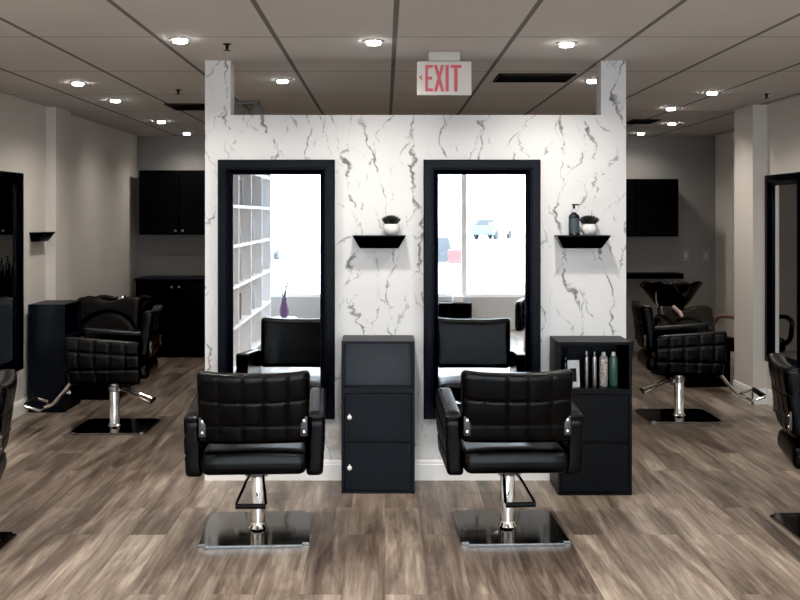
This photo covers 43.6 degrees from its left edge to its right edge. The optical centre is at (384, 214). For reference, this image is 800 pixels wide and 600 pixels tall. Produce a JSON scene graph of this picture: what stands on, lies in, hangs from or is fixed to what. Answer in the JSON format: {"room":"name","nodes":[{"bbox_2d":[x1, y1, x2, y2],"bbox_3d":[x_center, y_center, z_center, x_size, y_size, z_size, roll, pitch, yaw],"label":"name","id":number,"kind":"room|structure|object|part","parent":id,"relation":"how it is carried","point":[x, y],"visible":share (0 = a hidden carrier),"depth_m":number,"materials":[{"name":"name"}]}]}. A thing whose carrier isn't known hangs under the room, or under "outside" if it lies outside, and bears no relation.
{"room":"salon","nodes":[
{"label":"salon","id":0,"kind":"room"},
{"bbox_2d":[46,107,70,299],"bbox_3d":[-2.808,0.325,8.600,0.085,2.470,0.400,0,0,0],"label":"pillar","id":1,"kind":"structure","parent":0,"point":[58,120],"depth_m":8.47,"materials":[{"name":"beige paint"}]},
{"bbox_2d":[0,92,136,402],"bbox_3d":[-2.910,0.325,4.800,0.120,2.470,13.400,0,0,0],"label":"wall","id":2,"kind":"structure","parent":0,"point":[103,158],"depth_m":9.39,"materials":[{"name":"beige paint"}]},
{"bbox_2d":[0,171,23,371],"bbox_3d":[-2.826,0.435,7.420,0.048,1.519,0.684,0,0,0],"label":"framed mirror","id":3,"kind":"object","parent":2,"relation":"attached to","point":[11,183],"visible":0.93,"depth_m":7.58,"materials":[{"name":"black mirror"}]},
{"bbox_2d":[0,183,14,364],"bbox_3d":[-2.842,0.435,7.420,0.008,1.379,0.544,0,0,0],"label":"mirror glass","id":4,"kind":"object","parent":3,"relation":"attached to","point":[7,190],"depth_m":7.52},
{"bbox_2d":[12,396,27,419],"bbox_3d":[-2.800,1.502,4.800,0.100,0.115,13.400,0,0,0],"label":"baseboard","id":5,"kind":"structure","parent":2,"relation":"attached to","point":[18,408],"depth_m":7.76,"materials":[{"name":"white paint"}]},
{"bbox_2d":[18,374,21,389],"bbox_3d":[-2.846,1.300,7.800,0.008,0.114,0.070,0,0,0],"label":"wall outlet","id":6,"kind":"object","parent":2,"relation":"attached to","point":[20,375],"visible":1,"depth_m":7.79,"materials":[{"name":"white plastic"}]},
{"bbox_2d":[29,232,54,241],"bbox_3d":[-2.795,0.177,8.160,0.111,0.076,0.308,0,0,0],"label":"ledge shelf","id":7,"kind":"object","parent":2,"relation":"attached to","point":[34,236],"visible":1,"depth_m":8.04,"materials":[{"name":"black paint"}]},
{"bbox_2d":[383,224,398,234],"bbox_3d":[0.035,0.085,5.838,0.092,0.066,0.092,0,0,0],"label":"pot","id":8,"kind":"object","parent":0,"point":[389,229],"depth_m":5.80,"materials":[{"name":"white ceramic"}]},
{"bbox_2d":[0,351,799,599],"bbox_3d":[0.500,1.610,4.800,6.900,0.100,13.600,0,0,0],"label":"floor","id":9,"kind":"structure","parent":0,"point":[92,517],"depth_m":5.02,"materials":[{"name":"brown wood"}]},
{"bbox_2d":[0,369,16,550],"bbox_3d":[-2.199,1.159,4.584,0.953,0.802,0.666,0,0,-15],"label":"salon chair","id":10,"kind":"object","parent":9,"relation":"on","point":[8,377],"visible":1,"depth_m":4.63,"materials":[{"name":"black leather"}]},
{"bbox_3d":[-2.067,1.192,4.621,0.560,0.117,0.500,0,0,-15],"label":"seat","id":11,"kind":"part","parent":10,"relation":"part of","materials":[{"name":"black leather"}]},
{"bbox_3d":[-2.058,1.552,4.620,0.545,0.016,0.520,0,0,0],"label":"plate","id":12,"kind":"part","parent":10,"relation":"part of","materials":[{"name":"metal"}]},
{"bbox_3d":[-1.808,0.931,4.693,0.141,0.346,0.527,0,0,-15],"label":"backrest","id":13,"kind":"part","parent":10,"relation":"part of","materials":[{"name":"black leather"}]},
{"bbox_2d":[28,300,80,412],"bbox_3d":[-2.655,1.133,8.100,0.320,0.853,0.411,0,0,0],"label":"base cabinet","id":14,"kind":"object","parent":9,"relation":"on","point":[50,322],"visible":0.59,"depth_m":7.89,"materials":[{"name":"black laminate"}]},
{"bbox_3d":[-2.536,1.409,8.100,0.014,0.265,0.375,0,0,0],"label":"door","id":15,"kind":"part","parent":14,"relation":"part of","materials":[{"name":"blue laminate"}]},
{"bbox_2d":[24,305,163,434],"bbox_3d":[-2.118,1.121,7.329,0.953,0.879,0.666,0,0,-5],"label":"salon chair","id":16,"kind":"object","parent":9,"relation":"on","point":[102,356],"visible":1,"depth_m":7.10,"materials":[{"name":"black leather"}]},
{"bbox_3d":[-1.987,1.026,7.050,0.520,0.332,0.089,0,0,-5],"label":"armrest","id":17,"kind":"part","parent":16,"relation":"part of","materials":[{"name":"black leather"}]},
{"bbox_3d":[-2.033,1.026,7.626,0.520,0.332,0.089,0,0,-5],"label":"armrest","id":18,"kind":"part","parent":16,"relation":"part of","materials":[{"name":"black leather"}]},
{"bbox_3d":[-1.972,1.552,7.340,0.545,0.016,0.520,0,0,0],"label":"plate","id":19,"kind":"part","parent":16,"relation":"part of","materials":[{"name":"metal"}]},
{"bbox_3d":[-1.822,1.320,7.345,0.239,0.104,0.153,0,0,-2],"label":"pump lever","id":20,"kind":"part","parent":16,"relation":"part of","materials":[{"name":"silver metal"}]},
{"bbox_3d":[-1.982,1.115,7.340,0.560,0.117,0.500,0,0,-5],"label":"seat","id":21,"kind":"part","parent":16,"relation":"part of","materials":[{"name":"black leather"}]},
{"bbox_3d":[-1.714,0.855,7.362,0.141,0.346,0.527,0,0,-5],"label":"backrest","id":22,"kind":"part","parent":16,"relation":"part of","materials":[{"name":"black leather"}]},
{"bbox_2d":[77,295,154,399],"bbox_3d":[-2.470,1.146,8.940,0.649,0.829,1.180,0,0,0],"label":"shampoo chair","id":23,"kind":"object","parent":9,"relation":"on","point":[101,311],"visible":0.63,"depth_m":8.88,"materials":[{"name":"black leather"}]},
{"bbox_3d":[-2.470,1.395,8.670,0.420,0.330,0.480,0,0,0],"label":"seat","id":24,"kind":"part","parent":23,"relation":"part of","materials":[{"name":"black leather"}]},
{"bbox_3d":[-2.470,0.905,8.918,0.583,0.340,0.196,0,0,0],"label":"backrest","id":25,"kind":"part","parent":23,"relation":"part of","materials":[{"name":"black leather"}]},
{"bbox_2d":[85,295,154,312],"bbox_3d":[-2.470,0.860,9.270,0.649,0.257,0.520,0,0,0],"label":"bowl","id":26,"kind":"object","parent":23,"relation":"on","point":[146,300],"depth_m":9.28,"materials":[{"name":"black ceramic"}]},
{"bbox_2d":[134,275,204,356],"bbox_3d":[-2.300,1.127,11.225,0.900,0.865,0.545,0,0,0],"label":"base cabinet","id":27,"kind":"object","parent":9,"relation":"on","point":[182,297],"visible":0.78,"depth_m":10.98,"materials":[{"name":"wood"}]},
{"bbox_3d":[-2.520,1.143,10.989,0.436,0.827,0.018,0,0,0],"label":"door","id":28,"kind":"part","parent":27,"relation":"part of","materials":[{"name":"black wood"}]},
{"bbox_2d":[134,275,204,280],"bbox_3d":[-2.300,0.710,11.229,0.900,0.030,0.537,0,0,0],"label":"countertop","id":29,"kind":"structure","parent":27,"relation":"on","point":[148,277],"depth_m":10.96,"materials":[{"name":"black laminate"}]},
{"bbox_3d":[-2.080,1.143,10.989,0.436,0.827,0.018,0,0,0],"label":"door","id":30,"kind":"part","parent":27,"relation":"part of","materials":[{"name":"black wood"}]},
{"bbox_2d":[184,370,324,549],"bbox_3d":[-0.637,1.143,5.088,0.666,0.834,0.953,0,0,-3],"label":"salon chair","id":31,"kind":"object","parent":9,"relation":"on","point":[256,426],"visible":1,"depth_m":4.67,"materials":[{"name":"black leather"}]},
{"bbox_3d":[-0.919,1.071,4.964,0.089,0.332,0.520,0,0,-3],"label":"armrest","id":32,"kind":"part","parent":31,"relation":"part of","materials":[{"name":"black leather"}]},
{"bbox_3d":[-0.629,1.320,4.792,0.153,0.104,0.239,0,0,0],"label":"pump lever","id":33,"kind":"part","parent":31,"relation":"part of","materials":[{"name":"black metal"}]},
{"bbox_3d":[-0.615,0.899,4.683,0.527,0.346,0.141,0,0,-3],"label":"backrest","id":34,"kind":"part","parent":31,"relation":"part of","materials":[{"name":"black leather"}]},
{"bbox_3d":[-0.630,1.160,4.952,0.500,0.117,0.560,0,0,-3],"label":"seat","id":35,"kind":"part","parent":31,"relation":"part of","materials":[{"name":"black leather"}]},
{"bbox_3d":[-0.629,1.552,4.942,0.520,0.016,0.545,0,0,-3],"label":"plate","id":36,"kind":"part","parent":31,"relation":"part of","materials":[{"name":"metal"}]},
{"bbox_3d":[-0.343,1.071,4.996,0.089,0.332,0.520,0,0,-3],"label":"armrest","id":37,"kind":"part","parent":31,"relation":"part of","materials":[{"name":"black leather"}]},
{"bbox_2d":[341,335,414,493],"bbox_3d":[-0.038,1.133,5.728,0.411,0.853,0.320,0,0,0],"label":"base cabinet","id":38,"kind":"object","parent":9,"relation":"on","point":[378,371],"visible":1,"depth_m":5.60,"materials":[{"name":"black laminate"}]},
{"bbox_3d":[-0.038,1.409,5.609,0.375,0.265,0.014,0,0,0],"label":"door","id":39,"kind":"part","parent":38,"relation":"part of","materials":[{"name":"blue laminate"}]},
{"bbox_3d":[-0.038,1.130,5.609,0.375,0.260,0.014,0,0,0],"label":"door","id":40,"kind":"part","parent":38,"relation":"part of","materials":[{"name":"blue laminate"}]},
{"bbox_2d":[436,369,583,547],"bbox_3d":[0.605,1.143,5.114,0.666,0.834,0.953,0,0,-2],"label":"salon chair","id":41,"kind":"object","parent":9,"relation":"on","point":[509,424],"visible":1,"depth_m":4.70,"materials":[{"name":"black leather"}]},
{"bbox_3d":[0.321,1.071,4.995,0.089,0.332,0.520,0,0,-2],"label":"armrest","id":42,"kind":"part","parent":41,"relation":"part of","materials":[{"name":"black leather"}]},
{"bbox_3d":[0.610,1.552,4.968,0.520,0.016,0.545,0,0,-2],"label":"plate","id":43,"kind":"part","parent":41,"relation":"part of","materials":[{"name":"metal"}]},
{"bbox_3d":[0.610,1.160,4.977,0.500,0.117,0.560,0,0,-2],"label":"seat","id":44,"kind":"part","parent":41,"relation":"part of","materials":[{"name":"black leather"}]},
{"bbox_3d":[0.620,0.899,4.708,0.527,0.346,0.141,0,0,-2],"label":"backrest","id":45,"kind":"part","parent":41,"relation":"part of","materials":[{"name":"black leather"}]},
{"bbox_3d":[0.627,1.320,4.818,0.153,0.104,0.239,0,0,-6],"label":"pump lever","id":46,"kind":"part","parent":41,"relation":"part of","materials":[{"name":"black metal"}]},
{"bbox_3d":[0.897,1.071,5.015,0.089,0.332,0.520,0,0,-2],"label":"armrest","id":47,"kind":"part","parent":41,"relation":"part of","materials":[{"name":"black leather"}]},
{"bbox_2d":[550,336,631,494],"bbox_3d":[1.169,1.133,5.693,0.411,0.853,0.320,0,0,0],"label":"base cabinet","id":48,"kind":"object","parent":9,"relation":"on","point":[606,411],"visible":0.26,"depth_m":5.57,"materials":[{"name":"black laminate"}]},
{"bbox_2d":[561,349,568,369],"bbox_3d":[1.026,0.864,5.683,0.048,0.208,0.048,0,0,0],"label":"pump bottle","id":49,"kind":"object","parent":48,"relation":"in","point":[564,361],"visible":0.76,"depth_m":5.67,"materials":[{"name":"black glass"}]},
{"bbox_2d":[567,360,579,386],"bbox_3d":[1.062,0.893,5.630,0.068,0.150,0.021,0,0,-9],"label":"display card","id":50,"kind":"object","parent":48,"relation":"in","point":[573,365],"visible":0.76,"depth_m":5.63,"materials":[{"name":"white paper"}]},
{"bbox_2d":[585,351,587,385],"bbox_3d":[1.145,0.871,5.683,0.022,0.195,0.022,0,0,0],"label":"tube","id":51,"kind":"object","parent":48,"relation":"in","point":[586,354],"visible":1,"depth_m":5.67,"materials":[{"name":"silver metal"}]},
{"bbox_2d":[592,351,596,385],"bbox_3d":[1.188,0.871,5.673,0.024,0.195,0.024,0,0,0],"label":"tube","id":52,"kind":"object","parent":48,"relation":"in","point":[594,358],"visible":1,"depth_m":5.66,"materials":[{"name":"silver metal"}]},
{"bbox_3d":[1.169,1.409,5.574,0.375,0.265,0.014,0,0,0],"label":"door","id":53,"kind":"part","parent":48,"relation":"part of","materials":[{"name":"black laminate"}]},
{"bbox_3d":[1.169,1.130,5.574,0.375,0.260,0.014,0,0,0],"label":"door","id":54,"kind":"part","parent":48,"relation":"part of","materials":[{"name":"black laminate"}]},
{"bbox_2d":[599,352,607,385],"bbox_3d":[1.240,0.872,5.673,0.048,0.192,0.048,0,0,0],"label":"bottle","id":55,"kind":"object","parent":48,"relation":"in","point":[603,360],"visible":1,"depth_m":5.65,"materials":[{"name":"beige plastic"}]},
{"bbox_2d":[609,352,617,385],"bbox_3d":[1.296,0.872,5.673,0.049,0.192,0.049,0,0,0],"label":"bottle","id":56,"kind":"object","parent":48,"relation":"in","point":[613,359],"visible":1,"depth_m":5.65,"materials":[{"name":"green plastic"}]},
{"bbox_2d":[639,281,733,387],"bbox_3d":[2.869,1.100,9.560,0.704,0.921,1.180,0,0,-7],"label":"shampoo chair","id":57,"kind":"object","parent":9,"relation":"on","point":[670,299],"visible":0.58,"depth_m":9.53,"materials":[{"name":"black leather"}]},
{"bbox_3d":[2.623,1.070,9.280,0.149,0.297,0.551,0,0,-7],"label":"armrest","id":58,"kind":"part","parent":57,"relation":"part of","materials":[{"name":"black leather"}]},
{"bbox_2d":[639,281,703,308],"bbox_3d":[2.829,0.782,9.888,0.596,0.286,0.530,0,0,0],"label":"bowl","id":59,"kind":"object","parent":57,"relation":"on","point":[679,294],"depth_m":9.72,"materials":[{"name":"black ceramic"}]},
{"bbox_3d":[2.771,0.913,9.462,0.044,0.113,0.139,0,0,-27],"label":"spray handle","id":60,"kind":"part","parent":57,"relation":"part of","materials":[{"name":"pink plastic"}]},
{"bbox_3d":[2.871,1.035,9.539,0.540,0.340,0.196,0,0,-7],"label":"backrest","id":61,"kind":"part","parent":57,"relation":"part of","materials":[{"name":"black leather"}]},
{"bbox_3d":[2.901,1.395,9.292,0.420,0.330,0.480,0,0,-7],"label":"seat","id":62,"kind":"part","parent":57,"relation":"part of","materials":[{"name":"black leather"}]},
{"bbox_3d":[3.174,1.070,9.346,0.149,0.297,0.551,0,0,-7],"label":"armrest","id":63,"kind":"part","parent":57,"relation":"part of","materials":[{"name":"black leather"}]},
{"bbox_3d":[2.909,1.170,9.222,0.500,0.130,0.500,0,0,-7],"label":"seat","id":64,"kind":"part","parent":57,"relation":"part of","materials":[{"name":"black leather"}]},
{"bbox_2d":[631,300,765,423],"bbox_3d":[2.403,1.121,7.708,0.953,0.879,0.666,0,0,5],"label":"salon chair","id":65,"kind":"object","parent":9,"relation":"on","point":[678,350],"visible":1,"depth_m":7.48,"materials":[{"name":"black leather"}]},
{"bbox_3d":[1.999,0.855,7.745,0.141,0.346,0.527,0,0,5],"label":"backrest","id":66,"kind":"part","parent":65,"relation":"part of","materials":[{"name":"black leather"}]},
{"bbox_3d":[2.267,1.115,7.720,0.560,0.117,0.500,0,0,5],"label":"seat","id":67,"kind":"part","parent":65,"relation":"part of","materials":[{"name":"black leather"}]},
{"bbox_3d":[2.108,1.320,7.735,0.239,0.104,0.153,0,0,5],"label":"pump lever","id":68,"kind":"part","parent":65,"relation":"part of","materials":[{"name":"silver metal"}]},
{"bbox_3d":[2.321,1.026,8.005,0.520,0.332,0.089,0,0,5],"label":"armrest","id":69,"kind":"part","parent":65,"relation":"part of","materials":[{"name":"black leather"}]},
{"bbox_3d":[2.257,1.552,7.720,0.545,0.016,0.520,0,0,0],"label":"plate","id":70,"kind":"part","parent":65,"relation":"part of","materials":[{"name":"metal"}]},
{"bbox_3d":[2.269,1.026,7.430,0.520,0.332,0.089,0,0,5],"label":"armrest","id":71,"kind":"part","parent":65,"relation":"part of","materials":[{"name":"black leather"}]},
{"bbox_2d":[768,353,799,540],"bbox_3d":[2.401,1.141,4.901,0.953,0.839,0.666,0,0,13],"label":"salon chair","id":72,"kind":"object","parent":9,"relation":"on","point":[785,378],"visible":1,"depth_m":4.86,"materials":[{"name":"black leather"}]},
{"bbox_3d":[2.004,0.894,4.989,0.141,0.346,0.527,0,0,13],"label":"backrest","id":73,"kind":"part","parent":72,"relation":"part of","materials":[{"name":"black leather"}]},
{"bbox_3d":[2.257,1.552,4.930,0.545,0.016,0.520,0,0,0],"label":"plate","id":74,"kind":"part","parent":72,"relation":"part of","materials":[{"name":"metal"}]},
{"bbox_3d":[2.267,1.155,4.931,0.560,0.117,0.500,0,0,13],"label":"seat","id":75,"kind":"part","parent":72,"relation":"part of","materials":[{"name":"black leather"}]},
{"bbox_2d":[0,0,799,135],"bbox_3d":[0.500,-0.960,4.800,6.900,0.100,13.600,0,0,0],"label":"ceiling","id":76,"kind":"structure","parent":0,"point":[674,52],"depth_m":5.71,"materials":[{"name":"tile"}]},
{"bbox_2d":[69,82,85,85],"bbox_3d":[-2.110,-0.900,6.870,0.112,0.018,0.112,0,0,0],"label":"recessed light","id":77,"kind":"object","parent":76,"relation":"in","point":[72,83],"visible":1,"depth_m":6.84,"materials":[{"name":"white glass"}]},
{"bbox_2d":[108,99,122,102],"bbox_3d":[-2.130,-0.900,7.900,0.112,0.018,0.112,0,0,0],"label":"recessed light","id":78,"kind":"object","parent":76,"relation":"in","point":[111,100],"visible":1,"depth_m":7.87,"materials":[{"name":"white glass"}]},
{"bbox_2d":[169,37,190,43],"bbox_3d":[-1.060,-0.900,5.170,0.112,0.018,0.112,0,0,0],"label":"recessed light","id":79,"kind":"object","parent":76,"relation":"in","point":[179,40],"visible":1,"depth_m":5.14,"materials":[{"name":"white glass"}]},
{"bbox_2d":[164,103,204,110],"bbox_3d":[-1.630,-0.904,8.375,0.340,0.012,0.450,0,0,0],"label":"ceiling vent","id":80,"kind":"object","parent":76,"relation":"in","point":[176,106],"visible":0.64,"depth_m":8.32,"materials":[{"name":"metal"}]},
{"bbox_2d":[223,43,231,50],"bbox_3d":[-0.840,-0.892,5.320,0.048,0.036,0.048,0,0,0],"label":"sprinkler","id":81,"kind":"object","parent":76,"relation":"attached to","point":[225,44],"visible":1,"depth_m":5.31,"materials":[{"name":"black metal"}]},
{"bbox_2d":[234,101,263,114],"bbox_3d":[-1.100,-0.838,8.000,0.270,0.145,0.080,0,0,0],"label":"emergency light","id":82,"kind":"object","parent":76,"relation":"attached to","point":[256,108],"visible":0.73,"depth_m":7.97,"materials":[{"name":"grey plastic"}]},
{"bbox_2d":[274,79,290,82],"bbox_3d":[-0.690,-0.900,6.740,0.112,0.018,0.112,0,0,0],"label":"recessed light","id":83,"kind":"object","parent":76,"relation":"in","point":[277,80],"visible":1,"depth_m":6.71,"materials":[{"name":"white glass"}]},
{"bbox_2d":[363,39,383,45],"bbox_3d":[-0.060,-0.900,5.230,0.112,0.018,0.112,0,0,0],"label":"recessed light","id":84,"kind":"object","parent":76,"relation":"in","point":[372,42],"visible":1,"depth_m":5.20,"materials":[{"name":"white glass"}]},
{"bbox_2d":[417,51,470,95],"bbox_3d":[0.330,-0.790,5.600,0.304,0.240,0.090,0,0,0],"label":"exit sign","id":85,"kind":"object","parent":76,"relation":"hanging from","point":[443,74],"visible":1,"depth_m":5.58,"materials":[{"name":"white plastic"}]},
{"bbox_2d":[493,73,576,82],"bbox_3d":[0.980,-0.904,6.600,0.500,0.012,0.360,0,0,0],"label":"ceiling vent","id":86,"kind":"object","parent":76,"relation":"in","point":[501,77],"visible":1,"depth_m":6.55,"materials":[{"name":"metal"}]},
{"bbox_2d":[556,41,576,47],"bbox_3d":[0.960,-0.900,5.290,0.112,0.018,0.112,0,0,0],"label":"recessed light","id":87,"kind":"object","parent":76,"relation":"in","point":[565,44],"visible":1,"depth_m":5.26,"materials":[{"name":"white glass"}]},
{"bbox_2d":[584,79,595,82],"bbox_3d":[1.400,-0.900,6.740,0.112,0.018,0.112,0,0,0],"label":"recessed light","id":88,"kind":"object","parent":76,"relation":"in","point":[587,80],"visible":0.63,"depth_m":6.71,"materials":[{"name":"white glass"}]},
{"bbox_2d":[626,119,660,123],"bbox_3d":[2.490,-0.904,9.700,0.260,0.012,0.400,0,0,0],"label":"ceiling vent","id":89,"kind":"object","parent":76,"relation":"in","point":[634,121],"visible":0.93,"depth_m":9.62,"materials":[{"name":"metal"}]},
{"bbox_2d":[664,107,676,110],"bbox_3d":[2.430,-0.900,8.500,0.112,0.018,0.112,0,0,0],"label":"recessed light","id":90,"kind":"object","parent":76,"relation":"in","point":[668,108],"visible":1,"depth_m":8.47,"materials":[{"name":"white"}]},
{"bbox_2d":[704,91,719,94],"bbox_3d":[2.420,-0.900,7.400,0.112,0.018,0.112,0,0,0],"label":"recessed light","id":91,"kind":"object","parent":76,"relation":"in","point":[708,92],"visible":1,"depth_m":7.37,"materials":[{"name":"white glass"}]},
{"bbox_2d":[205,61,625,479],"bbox_3d":[0.180,0.325,5.953,2.480,2.470,0.154,0,0,0],"label":"wall","id":92,"kind":"structure","parent":0,"point":[379,159],"depth_m":5.89,"materials":[{"name":"white stone"}]},
{"bbox_2d":[218,160,334,418],"bbox_3d":[-0.636,0.435,5.866,0.684,1.519,0.048,0,0,0],"label":"framed mirror","id":93,"kind":"object","parent":92,"relation":"attached to","point":[276,218],"visible":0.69,"depth_m":5.88,"materials":[{"name":"mirror"}]},
{"bbox_2d":[233,175,319,389],"bbox_3d":[-0.636,0.435,5.882,0.544,1.379,0.008,0,0,0],"label":"mirror glass","id":94,"kind":"object","parent":93,"relation":"attached to","point":[276,218],"depth_m":5.88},
{"bbox_2d":[329,430,339,449],"bbox_3d":[-0.297,1.325,5.886,0.070,0.114,0.008,0,0,0],"label":"wall outlet","id":95,"kind":"object","parent":92,"relation":"attached to","point":[334,435],"visible":1,"depth_m":5.88,"materials":[{"name":"white plastic"}]},
{"bbox_2d":[352,235,405,247],"bbox_3d":[-0.034,0.156,5.835,0.308,0.076,0.111,0,0,0],"label":"ledge shelf","id":96,"kind":"object","parent":92,"relation":"attached to","point":[363,241],"visible":1,"depth_m":5.80,"materials":[{"name":"black paint"}]},
{"bbox_2d":[381,215,400,234],"bbox_3d":[0.036,0.059,5.838,0.115,0.118,0.116,0,0,0],"label":"potted succulent","id":97,"kind":"object","parent":96,"relation":"on","point":[390,227],"visible":1,"depth_m":5.80,"materials":[{"name":"white ceramic"}]},
{"bbox_2d":[423,160,540,418],"bbox_3d":[0.568,0.435,5.866,0.684,1.519,0.048,0,0,0],"label":"framed mirror","id":98,"kind":"object","parent":92,"relation":"attached to","point":[482,218],"visible":0.73,"depth_m":5.88,"materials":[{"name":"mirror"}]},
{"bbox_2d":[438,175,524,402],"bbox_3d":[0.568,0.435,5.882,0.544,1.379,0.008,0,0,0],"label":"mirror glass","id":99,"kind":"object","parent":98,"relation":"attached to","point":[481,218],"depth_m":5.88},
{"bbox_2d":[554,235,610,247],"bbox_3d":[1.151,0.156,5.835,0.308,0.076,0.111,0,0,0],"label":"ledge shelf","id":100,"kind":"object","parent":92,"relation":"attached to","point":[565,241],"visible":1,"depth_m":5.80,"materials":[{"name":"black paint"}]},
{"bbox_2d":[569,204,579,234],"bbox_3d":[1.103,0.026,5.835,0.063,0.183,0.064,0,0,0],"label":"pump bottle","id":101,"kind":"object","parent":100,"relation":"on","point":[574,219],"visible":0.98,"depth_m":5.81,"materials":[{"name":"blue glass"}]},
{"bbox_2d":[580,215,599,234],"bbox_3d":[1.192,0.059,5.839,0.116,0.118,0.115,0,0,27],"label":"potted succulent","id":102,"kind":"object","parent":100,"relation":"on","point":[589,227],"visible":1,"depth_m":5.81,"materials":[{"name":"white ceramic"}]},
{"bbox_2d":[137,136,714,340],"bbox_3d":[0.500,0.325,11.560,6.900,2.470,0.120,0,0,0],"label":"wall","id":103,"kind":"structure","parent":0,"point":[690,160],"depth_m":11.50,"materials":[{"name":"beige paint"}]},
{"bbox_2d":[139,170,204,234],"bbox_3d":[-2.292,-0.140,11.309,0.905,0.720,0.375,0,0,0],"label":"upper cabinet","id":104,"kind":"object","parent":103,"relation":"attached to","point":[171,202],"visible":0.88,"depth_m":11.15,"materials":[{"name":"wood"}]},
{"bbox_3d":[-2.519,-0.140,11.159,0.448,0.712,0.018,0,0,0],"label":"door","id":105,"kind":"part","parent":104,"relation":"part of","materials":[{"name":"black wood"}]},
{"bbox_3d":[-2.067,-0.140,11.159,0.449,0.712,0.018,0,0,0],"label":"door","id":106,"kind":"part","parent":104,"relation":"part of","materials":[{"name":"black wood"}]},
{"bbox_2d":[633,341,640,350],"bbox_3d":[0.475,1.505,11.493,6.650,0.110,0.014,0,0,0],"label":"baseboard","id":107,"kind":"structure","parent":103,"relation":"attached to","point":[637,347],"depth_m":11.49,"materials":[{"name":"beige paint"}]},
{"bbox_2d":[626,179,677,236],"bbox_3d":[2.808,-0.081,11.309,0.915,0.642,0.377,0,0,0],"label":"upper cabinet","id":108,"kind":"object","parent":103,"relation":"attached to","point":[651,204],"visible":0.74,"depth_m":11.12,"materials":[{"name":"black wood"}]},
{"bbox_3d":[2.575,-0.081,11.129,0.446,0.634,0.018,0,0,0],"label":"door","id":109,"kind":"part","parent":108,"relation":"part of","materials":[{"name":"black wood"}]},
{"bbox_2d":[626,272,683,278],"bbox_3d":[2.805,0.688,11.369,1.110,0.060,0.258,0,0,0],"label":"floating shelf","id":110,"kind":"object","parent":103,"relation":"attached to","point":[629,275],"visible":0.56,"depth_m":11.24,"materials":[{"name":"black wood"}]},
{"bbox_2d":[683,251,688,260],"bbox_3d":[3.460,0.470,11.493,0.070,0.114,0.014,0,0,0],"label":"light switch","id":111,"kind":"object","parent":103,"relation":"attached to","point":[685,253],"visible":1,"depth_m":11.49,"materials":[{"name":"beige plastic"}]},
{"bbox_2d":[703,251,708,260],"bbox_3d":[3.690,0.470,11.493,0.070,0.114,0.014,0,0,0],"label":"light switch","id":112,"kind":"object","parent":103,"relation":"attached to","point":[705,253],"visible":1,"depth_m":11.49,"materials":[{"name":"beige plastic"}]},
{"bbox_2d":[581,224,596,234],"bbox_3d":[1.192,0.085,5.838,0.092,0.066,0.092,0,0,27],"label":"pot","id":113,"kind":"object","parent":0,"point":[587,229],"depth_m":5.80,"materials":[{"name":"white ceramic"}]},
{"bbox_2d":[734,105,766,387],"bbox_3d":[3.100,0.325,8.470,0.130,2.470,0.440,0,0,0],"label":"pillar","id":114,"kind":"structure","parent":0,"point":[750,122],"depth_m":8.30,"materials":[{"name":"beige paint"}]},
{"bbox_2d":[715,95,799,389],"bbox_3d":[3.538,0.325,4.800,0.765,2.470,13.400,0,0,0],"label":"wall","id":115,"kind":"structure","parent":0,"point":[783,117],"depth_m":10.97,"materials":[{"name":"beige paint"}]},
{"bbox_2d":[733,380,772,406],"bbox_3d":[3.088,1.495,3.395,0.134,0.130,10.590,0,0,0],"label":"baseboard","id":116,"kind":"structure","parent":115,"relation":"attached to","point":[739,387],"depth_m":8.24,"materials":[{"name":"white paint"}]},
{"bbox_2d":[765,172,799,367],"bbox_3d":[3.131,0.435,7.845,0.048,1.519,0.684,0,0,0],"label":"framed mirror","id":117,"kind":"object","parent":115,"relation":"attached to","point":[782,191],"visible":0.83,"depth_m":7.89,"materials":[{"name":"black paint"}]},
{"bbox_2d":[773,184,796,359],"bbox_3d":[3.147,0.435,7.845,0.008,1.379,0.544,0,0,0],"label":"mirror glass","id":118,"kind":"object","parent":117,"relation":"attached to","point":[784,195],"depth_m":7.85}
]}

